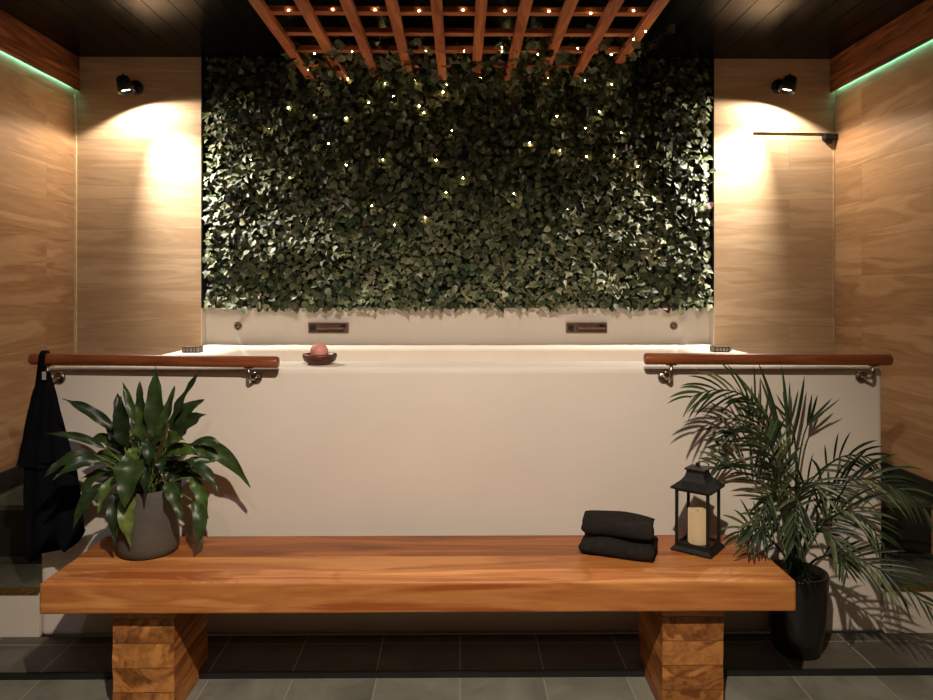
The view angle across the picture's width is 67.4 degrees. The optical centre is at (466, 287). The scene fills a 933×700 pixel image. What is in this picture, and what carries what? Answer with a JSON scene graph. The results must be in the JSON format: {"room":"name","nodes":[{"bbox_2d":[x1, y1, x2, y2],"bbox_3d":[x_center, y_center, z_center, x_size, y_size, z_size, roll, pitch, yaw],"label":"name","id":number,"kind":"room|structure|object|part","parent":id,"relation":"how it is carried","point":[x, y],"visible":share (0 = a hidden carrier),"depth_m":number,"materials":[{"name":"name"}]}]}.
{"room":"spa hot tub room","nodes":[
{"label":"spa hot tub room","id":0,"kind":"room"},
{"bbox_2d":[0,51,74,471],"bbox_3d":[-2.261,0.112,1.227,0.100,2.877,5.895,0,0,-1],"label":"wall","id":1,"kind":"structure","parent":0,"point":[37,109],"depth_m":3.58,"materials":[{"name":"brown wood"}]},
{"bbox_2d":[0,466,23,492],"bbox_3d":[-2.226,0.930,3.422,0.012,0.097,1.155,0,0,-1],"label":"baseboard","id":2,"kind":"structure","parent":1,"relation":"attached to","point":[10,478],"depth_m":3.42,"materials":[{"name":"stone"}]},
{"bbox_2d":[0,9,79,90],"bbox_3d":[-2.188,-1.223,1.190,0.010,0.195,5.620,0,0,-1],"label":"trim","id":3,"kind":"structure","parent":1,"relation":"attached to","point":[18,40],"depth_m":3.61,"materials":[{"name":"brown wood"}]},
{"bbox_2d":[75,57,833,365],"bbox_3d":[-0.058,0.112,4.107,4.360,2.877,0.175,0,0,-1],"label":"wall","id":4,"kind":"structure","parent":0,"point":[139,156],"depth_m":4.04,"materials":[{"name":"brown wood"}]},
{"bbox_2d":[74,94,76,365],"bbox_3d":[-2.231,-0.063,3.994,0.012,2.085,0.012,0,0,-1],"label":"trim","id":5,"kind":"structure","parent":4,"relation":"attached to","point":[75,95],"depth_m":3.99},
{"bbox_2d":[116,73,143,94],"bbox_3d":[-1.876,-1.123,3.902,0.100,0.119,0.202,0,0,-1],"label":"wall spotlight","id":6,"kind":"object","parent":4,"relation":"attached to","point":[125,86],"visible":1,"depth_m":3.84,"materials":[{"name":"black metal"}]},
{"bbox_3d":[-1.873,-1.115,3.844,0.095,0.102,0.086,0,0,-1],"label":"lamp shade","id":7,"kind":"part","parent":6,"relation":"part of","materials":[{"name":"black metal"}]},
{"bbox_3d":[-1.886,-1.143,3.992,0.080,0.080,0.022,0,0,-1],"label":"plate","id":8,"kind":"part","parent":6,"relation":"part of","materials":[{"name":"black metal"}]},
{"bbox_2d":[201,308,205,345],"bbox_3d":[-1.518,0.223,4.044,0.003,0.214,0.075,0,0,-1],"label":"trim","id":9,"kind":"structure","parent":4,"relation":"attached to","point":[203,312],"depth_m":4.04,"materials":[{"name":"white paint"}]},
{"bbox_2d":[201,57,206,307],"bbox_3d":[-1.516,-0.603,4.045,0.006,1.437,0.073,0,0,-1],"label":"trim","id":10,"kind":"structure","parent":4,"relation":"attached to","point":[203,63],"depth_m":4.03,"materials":[{"name":"metal"}]},
{"bbox_2d":[234,322,241,329],"bbox_3d":[-1.331,0.222,4.077,0.048,0.048,0.012,0,0,-1],"label":"water jet","id":11,"kind":"object","parent":4,"relation":"attached to","point":[237,325],"visible":1,"depth_m":4.07,"materials":[{"name":"metal"}]},
{"bbox_2d":[308,323,348,332],"bbox_3d":[-0.804,0.233,4.058,0.234,0.061,0.060,0,0,-1],"label":"spout","id":12,"kind":"object","parent":4,"relation":"attached to","point":[312,327],"visible":1,"depth_m":4.08,"materials":[{"name":"brown metal"}]},
{"bbox_2d":[201,56,715,315],"bbox_3d":[-0.045,-0.580,4.017,2.936,1.479,0.155,0,0,-1],"label":"wall","id":13,"kind":"structure","parent":4,"relation":"attached to","point":[627,236],"depth_m":4.01,"materials":[{"name":"green plant"}]},
{"bbox_2d":[251,82,637,225],"bbox_3d":[-0.128,-0.777,3.994,2.217,0.845,0.028,0,0,-1],"label":"string lights","id":14,"kind":"object","parent":13,"relation":"attached to","point":[324,82],"visible":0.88,"depth_m":3.99,"materials":[{"name":"metal"}]},
{"bbox_2d":[566,322,606,332],"bbox_3d":[0.702,0.233,4.072,0.240,0.061,0.060,0,0,-1],"label":"spout","id":15,"kind":"object","parent":4,"relation":"attached to","point":[571,327],"visible":1,"depth_m":4.09,"materials":[{"name":"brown metal"}]},
{"bbox_2d":[670,322,677,329],"bbox_3d":[1.214,0.222,4.100,0.048,0.048,0.012,0,0,-1],"label":"water jet","id":16,"kind":"object","parent":4,"relation":"attached to","point":[673,325],"visible":1,"depth_m":4.10,"materials":[{"name":"metal"}]},
{"bbox_2d":[709,59,713,306],"bbox_3d":[1.424,-0.603,4.072,0.006,1.437,0.073,0,0,-1],"label":"trim","id":17,"kind":"structure","parent":4,"relation":"attached to","point":[711,74],"depth_m":4.06,"materials":[{"name":"metal"}]},
{"bbox_2d":[709,308,713,344],"bbox_3d":[1.425,0.223,4.071,0.003,0.214,0.075,0,0,-1],"label":"trim","id":18,"kind":"structure","parent":4,"relation":"attached to","point":[711,311],"depth_m":4.07,"materials":[{"name":"white paint"}]},
{"bbox_2d":[771,73,796,94],"bbox_3d":[1.783,-1.137,3.937,0.095,0.125,0.206,0,0,4],"label":"wall spotlight","id":19,"kind":"object","parent":4,"relation":"attached to","point":[787,86],"visible":1,"depth_m":3.87,"materials":[{"name":"black metal"}]},
{"bbox_3d":[1.795,-1.160,4.026,0.080,0.080,0.022,0,0,-1],"label":"plate","id":20,"kind":"part","parent":19,"relation":"part of","materials":[{"name":"black metal"}]},
{"bbox_3d":[1.779,-1.126,3.877,0.095,0.102,0.086,0,0,-1],"label":"lamp shade","id":21,"kind":"part","parent":19,"relation":"part of","materials":[{"name":"black metal"}]},
{"bbox_2d":[754,132,837,143],"bbox_3d":[1.888,-0.864,4.014,0.467,0.068,0.045,0,0,-1],"label":"rod","id":22,"kind":"object","parent":4,"relation":"attached to","point":[828,137],"visible":1,"depth_m":4.02,"materials":[{"name":"black metal"}]},
{"bbox_3d":[1.875,-0.892,4.032,0.442,0.012,0.006,0,0,-1],"label":"rod","id":23,"kind":"part","parent":22,"relation":"part of","materials":[{"name":"black metal"}]},
{"bbox_2d":[833,96,834,353],"bbox_3d":[2.119,-0.063,4.036,0.008,2.085,0.008,0,0,-1],"label":"trim","id":24,"kind":"structure","parent":4,"relation":"attached to","point":[833,96],"depth_m":4.03,"materials":[{"name":"brown wood"}]},
{"bbox_2d":[0,0,924,61],"bbox_3d":[-0.032,-1.371,1.247,4.560,0.100,5.895,0,0,-1],"label":"ceiling","id":25,"kind":"structure","parent":0,"point":[707,29],"depth_m":3.51,"materials":[{"name":"wood"}]},
{"bbox_2d":[248,0,669,79],"bbox_3d":[-0.031,-1.238,2.900,1.712,0.165,2.000,0,0,-1],"label":"pergola","id":26,"kind":"object","parent":25,"relation":"hanging from","point":[569,9],"visible":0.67,"depth_m":3.22,"materials":[{"name":"brown wood"}]},
{"bbox_2d":[288,9,645,84],"bbox_3d":[-0.017,-1.153,3.442,1.653,0.087,0.882,0,0,-1],"label":"string lights","id":27,"kind":"object","parent":26,"relation":"attached to","point":[332,9],"visible":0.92,"depth_m":3.40,"materials":[{"name":"metal"}]},
{"bbox_2d":[279,24,674,111],"bbox_3d":[-0.012,-1.152,3.641,1.996,0.306,0.752,0,0,-1],"label":"climbing ivy","id":28,"kind":"object","parent":26,"relation":"on","point":[459,68],"visible":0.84,"depth_m":3.74,"materials":[{"name":"green plant"}]},
{"bbox_2d":[0,633,932,699],"bbox_3d":[-0.026,1.485,0.632,4.360,0.130,4.465,0,0,-1],"label":"floor","id":29,"kind":"structure","parent":0,"point":[842,654],"depth_m":2.62,"materials":[{"name":"tile"}]},
{"bbox_2d":[0,483,42,636],"bbox_3d":[-1.871,1.200,3.419,0.720,0.440,1.167,0,0,-1],"label":"stairs","id":30,"kind":"structure","parent":29,"relation":"on","point":[20,581],"depth_m":2.94,"materials":[{"name":"white paint"}]},
{"bbox_2d":[40,535,795,699],"bbox_3d":[-0.157,1.211,2.534,2.505,0.478,0.440,0,0,-1],"label":"wooden bench","id":31,"kind":"object","parent":29,"relation":"on","point":[160,607],"visible":0.99,"depth_m":2.37,"materials":[{"name":"brown wood"}]},
{"bbox_2d":[42,366,249,559],"bbox_3d":[-1.178,0.631,2.555,0.700,0.683,0.284,0,0,-1],"label":"potted plant","id":32,"kind":"object","parent":31,"relation":"on","point":[145,510],"visible":1,"depth_m":2.53,"materials":[{"name":"green plant"}]},
{"bbox_2d":[116,481,179,559],"bbox_3d":[-1.175,0.855,2.589,0.216,0.235,0.216,0,0,-1],"label":"pot","id":33,"kind":"object","parent":32,"relation":"attached to","point":[155,533],"depth_m":2.50,"materials":[{"name":"ceramic"}]},
{"bbox_2d":[578,534,657,561],"bbox_3d":[0.559,0.938,2.571,0.273,0.067,0.154,0,0,19],"label":"folded towel","id":34,"kind":"object","parent":31,"relation":"on","point":[617,547],"visible":0.79,"depth_m":2.52,"materials":[{"name":"black fabric"}]},
{"bbox_2d":[581,510,654,540],"bbox_3d":[0.559,0.871,2.577,0.259,0.067,0.144,0,0,17],"label":"folded towel","id":35,"kind":"object","parent":34,"relation":"on","point":[622,524],"visible":1,"depth_m":2.53,"materials":[{"name":"black fabric"}]},
{"bbox_2d":[670,461,724,558],"bbox_3d":[0.863,0.807,2.613,0.152,0.331,0.152,0,0,38],"label":"candle lantern","id":36,"kind":"object","parent":31,"relation":"on","point":[697,494],"visible":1,"depth_m":2.57,"materials":[{"name":"black metal"}]},
{"bbox_3d":[0.782,0.847,2.604,0.010,0.205,0.010,0,0,38],"label":"post","id":37,"kind":"part","parent":36,"relation":"part of","materials":[{"name":"black metal"}]},
{"bbox_3d":[0.828,0.946,2.568,0.105,0.007,0.007,0,0,38],"label":"rail","id":38,"kind":"part","parent":36,"relation":"part of","materials":[{"name":"black metal"}]},
{"bbox_3d":[0.828,0.847,2.568,0.104,0.203,0.002,0,0,38],"label":"glass pane","id":39,"kind":"part","parent":36,"relation":"part of","materials":[{"name":"clear glass"}]},
{"bbox_3d":[0.873,0.847,2.532,0.010,0.205,0.010,0,0,38],"label":"post","id":40,"kind":"part","parent":36,"relation":"part of","materials":[{"name":"black metal"}]},
{"bbox_3d":[0.908,0.847,2.577,0.002,0.203,0.104,0,0,38],"label":"glass pane","id":41,"kind":"part","parent":36,"relation":"part of","materials":[{"name":"clear glass"}]},
{"bbox_3d":[0.945,0.847,2.622,0.010,0.205,0.010,0,0,38],"label":"post","id":42,"kind":"part","parent":36,"relation":"part of","materials":[{"name":"black metal"}]},
{"bbox_2d":[42,344,880,634],"bbox_3d":[-0.016,0.873,3.480,3.454,1.094,1.230,0,0,-1],"label":"bathtub","id":43,"kind":"object","parent":29,"relation":"on","point":[377,439],"visible":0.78,"depth_m":2.87,"materials":[{"name":"white paint"}]},
{"bbox_2d":[28,353,279,383],"bbox_3d":[-1.242,0.325,2.809,0.984,0.132,0.088,0,0,-1],"label":"handrail","id":44,"kind":"object","parent":43,"relation":"attached to","point":[245,362],"visible":0.94,"depth_m":2.77,"materials":[{"name":"brown wood"}]},
{"bbox_2d":[16,350,84,563],"bbox_3d":[-1.631,0.665,2.764,0.272,0.834,0.113,0,0,-1],"label":"hanging towel","id":45,"kind":"object","parent":44,"relation":"hanging from","point":[50,505],"visible":0.97,"depth_m":2.73,"materials":[{"name":"black fabric"}]},
{"bbox_3d":[-1.242,0.289,2.789,0.984,0.060,0.046,0,0,-1],"label":"rail","id":46,"kind":"part","parent":44,"relation":"part of","materials":[{"name":"brown wood"}]},
{"bbox_2d":[182,346,202,352],"bbox_3d":[-1.392,0.311,3.559,0.085,0.030,0.076,0,0,-1],"label":"fitting","id":47,"kind":"object","parent":43,"relation":"on","point":[186,349],"visible":1,"depth_m":3.53,"materials":[{"name":"silver metal"}]},
{"bbox_2d":[183,348,198,351],"bbox_3d":[-1.389,0.311,3.524,0.079,0.018,0.006,0,0,-1],"label":"grille","id":48,"kind":"object","parent":47,"relation":"attached to","point":[184,349],"depth_m":3.52,"materials":[{"name":"metal"}]},
{"bbox_2d":[302,352,336,364],"bbox_3d":[-0.626,0.303,2.984,0.146,0.046,0.146,0,0,-1],"label":"wooden bowl","id":49,"kind":"object","parent":43,"relation":"on","point":[331,357],"visible":0.91,"depth_m":2.93,"materials":[{"name":"brown wood"}]},
{"bbox_2d":[310,343,327,354],"bbox_3d":[-0.628,0.271,2.984,0.076,0.076,0.076,0,0,-1],"label":"ball","id":50,"kind":"object","parent":49,"relation":"in","point":[317,348],"visible":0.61,"depth_m":2.96,"materials":[{"name":"pink"}]},
{"bbox_2d":[710,345,731,351],"bbox_3d":[1.301,0.311,3.584,0.085,0.030,0.076,0,0,-1],"label":"fitting","id":51,"kind":"object","parent":43,"relation":"on","point":[714,348],"visible":1,"depth_m":3.55,"materials":[{"name":"silver metal"}]},
{"bbox_2d":[716,348,731,350],"bbox_3d":[1.304,0.311,3.549,0.079,0.018,0.006,0,0,-1],"label":"grille","id":52,"kind":"object","parent":51,"relation":"attached to","point":[717,349],"depth_m":3.55,"materials":[{"name":"metal"}]},
{"bbox_2d":[643,353,892,382],"bbox_3d":[1.210,0.326,2.832,0.992,0.130,0.088,0,0,-1],"label":"handrail","id":53,"kind":"object","parent":43,"relation":"attached to","point":[668,359],"visible":1,"depth_m":2.79,"materials":[{"name":"brown wood"}]},
{"bbox_3d":[1.210,0.286,2.811,0.992,0.050,0.046,0,0,-1],"label":"rail","id":54,"kind":"part","parent":53,"relation":"part of","materials":[{"name":"brown wood"}]},
{"bbox_2d":[667,359,932,659],"bbox_3d":[1.269,0.842,2.628,1.048,1.156,0.463,0,0,-1],"label":"potted palm","id":55,"kind":"object","parent":29,"relation":"on","point":[799,634],"visible":0.99,"depth_m":2.65,"materials":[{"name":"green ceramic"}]},
{"bbox_2d":[767,559,829,659],"bbox_3d":[1.294,1.264,2.745,0.230,0.312,0.230,0,0,-1],"label":"pot","id":56,"kind":"object","parent":55,"relation":"attached to","point":[799,634],"depth_m":2.66,"materials":[{"name":"ceramic"}]},
{"bbox_2d":[880,480,932,632],"bbox_3d":[1.778,1.200,3.453,0.698,0.440,1.167,0,0,-1],"label":"stairs","id":57,"kind":"structure","parent":29,"relation":"on","point":[915,543],"depth_m":3.06,"materials":[{"name":"white paint"}]},
{"bbox_2d":[834,39,932,553],"bbox_3d":[2.198,0.112,1.268,0.100,2.877,5.895,0,0,-1],"label":"wall","id":58,"kind":"structure","parent":0,"point":[884,116],"depth_m":3.50,"materials":[{"name":"brown wood"}]},
{"bbox_2d":[830,0,932,92],"bbox_3d":[2.126,-1.223,1.230,0.010,0.195,5.620,0,0,-1],"label":"trim","id":59,"kind":"structure","parent":58,"relation":"attached to","point":[912,29],"depth_m":3.52,"materials":[{"name":"brown wood"}]},
{"bbox_2d":[881,461,932,501],"bbox_3d":[2.122,0.930,3.462,0.012,0.097,1.155,0,0,-1],"label":"baseboard","id":60,"kind":"structure","parent":58,"relation":"attached to","point":[926,483],"depth_m":3.33,"materials":[{"name":"stone"}]}
]}

